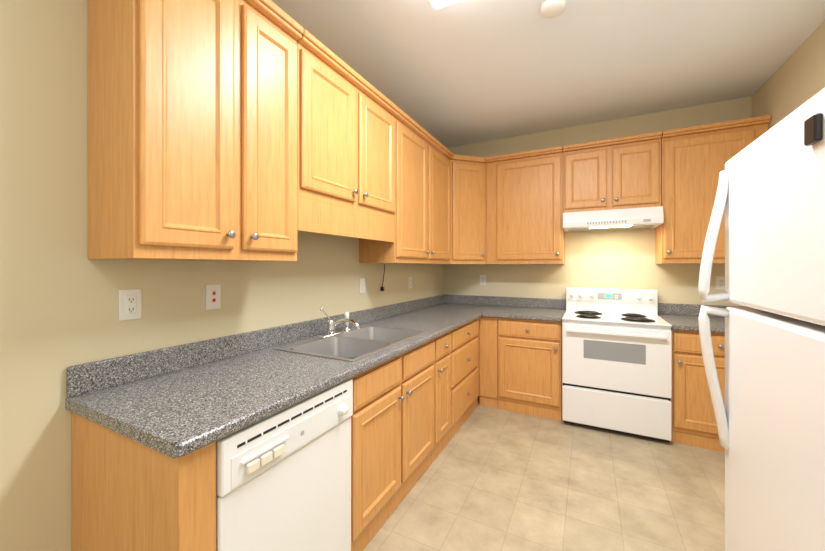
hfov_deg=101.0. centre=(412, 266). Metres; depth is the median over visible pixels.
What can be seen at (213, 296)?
outlet
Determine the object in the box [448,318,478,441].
base cabinet
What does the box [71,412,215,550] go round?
end panel
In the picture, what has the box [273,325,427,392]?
sink
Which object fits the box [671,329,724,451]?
base cabinet
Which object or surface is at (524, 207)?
upper cabinet
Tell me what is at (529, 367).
base cabinet
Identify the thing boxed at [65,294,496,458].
countertop
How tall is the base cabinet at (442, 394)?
0.872 m
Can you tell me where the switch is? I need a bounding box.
[359,278,364,292]
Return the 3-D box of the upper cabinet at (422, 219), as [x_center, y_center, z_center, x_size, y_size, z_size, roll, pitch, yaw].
[0.009,-0.585,3.033,0.368,1.118,1.116,0,0,27]
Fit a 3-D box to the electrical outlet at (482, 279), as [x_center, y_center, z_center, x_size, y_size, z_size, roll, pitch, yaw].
[0.814,0.155,3.931,0.072,0.116,0.009,0,0,27]
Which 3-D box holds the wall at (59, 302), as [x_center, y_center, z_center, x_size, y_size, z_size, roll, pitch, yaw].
[-0.951,-0.042,1.713,0.120,2.800,5.571,0,0,27]
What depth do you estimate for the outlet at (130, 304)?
1.31 m
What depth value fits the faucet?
2.14 m
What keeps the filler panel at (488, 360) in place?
on the floor
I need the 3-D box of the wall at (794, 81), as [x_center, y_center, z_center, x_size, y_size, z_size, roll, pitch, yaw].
[1.643,-0.042,0.373,0.120,2.800,5.571,0,0,27]
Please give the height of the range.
1.145 m
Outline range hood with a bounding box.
[563,206,663,231]
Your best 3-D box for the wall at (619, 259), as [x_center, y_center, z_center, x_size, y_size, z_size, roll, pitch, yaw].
[1.652,-0.042,3.571,3.040,2.800,0.120,0,0,27]
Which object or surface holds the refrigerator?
on the floor
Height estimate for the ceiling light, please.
0.084 m
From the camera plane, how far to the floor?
2.03 m
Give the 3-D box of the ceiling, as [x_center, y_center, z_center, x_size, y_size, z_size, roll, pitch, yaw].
[0.346,-1.492,1.043,3.040,0.100,5.811,0,0,27]
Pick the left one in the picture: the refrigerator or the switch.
the switch
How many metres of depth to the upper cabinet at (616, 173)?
3.05 m
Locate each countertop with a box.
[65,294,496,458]
[481,296,565,321]
[658,303,746,332]
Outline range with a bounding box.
[562,287,671,441]
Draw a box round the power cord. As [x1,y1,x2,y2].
[381,264,384,290]
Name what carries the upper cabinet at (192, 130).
attached to the wall at (59, 302)
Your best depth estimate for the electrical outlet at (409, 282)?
3.35 m
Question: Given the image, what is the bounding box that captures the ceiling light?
[430,0,459,8]
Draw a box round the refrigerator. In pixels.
[698,88,824,550]
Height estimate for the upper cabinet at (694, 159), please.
1.118 m
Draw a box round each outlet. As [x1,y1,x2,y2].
[119,289,141,320]
[206,284,220,309]
[408,277,411,288]
[480,275,485,284]
[716,276,724,289]
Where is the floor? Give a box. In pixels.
[363,396,724,550]
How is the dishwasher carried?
on the floor
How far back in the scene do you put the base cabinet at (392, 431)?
1.79 m
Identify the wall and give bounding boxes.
[0,0,443,550]
[444,96,751,305]
[752,20,824,128]
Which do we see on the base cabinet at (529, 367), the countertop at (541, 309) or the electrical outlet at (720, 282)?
the countertop at (541, 309)
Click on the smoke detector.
(552, 8)
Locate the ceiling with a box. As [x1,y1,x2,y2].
[271,0,824,147]
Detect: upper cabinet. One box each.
[88,0,303,261]
[297,29,398,242]
[359,109,453,263]
[450,154,485,263]
[485,146,564,263]
[563,131,661,212]
[655,115,770,263]
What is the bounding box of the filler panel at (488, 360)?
[479,316,497,408]
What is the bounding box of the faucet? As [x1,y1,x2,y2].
[316,307,360,338]
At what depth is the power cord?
2.89 m
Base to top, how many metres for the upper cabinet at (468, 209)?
1.118 m
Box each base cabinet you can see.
[350,340,434,550]
[431,332,450,463]
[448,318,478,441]
[498,318,561,420]
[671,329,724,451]
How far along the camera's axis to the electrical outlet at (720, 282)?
2.96 m
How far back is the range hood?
2.98 m
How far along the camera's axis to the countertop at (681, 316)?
2.96 m
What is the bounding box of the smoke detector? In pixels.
[541,0,565,17]
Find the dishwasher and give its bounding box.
[216,379,352,550]
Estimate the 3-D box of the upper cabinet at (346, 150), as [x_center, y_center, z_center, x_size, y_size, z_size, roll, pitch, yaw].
[-0.462,-0.659,2.123,0.368,0.969,0.926,0,0,27]

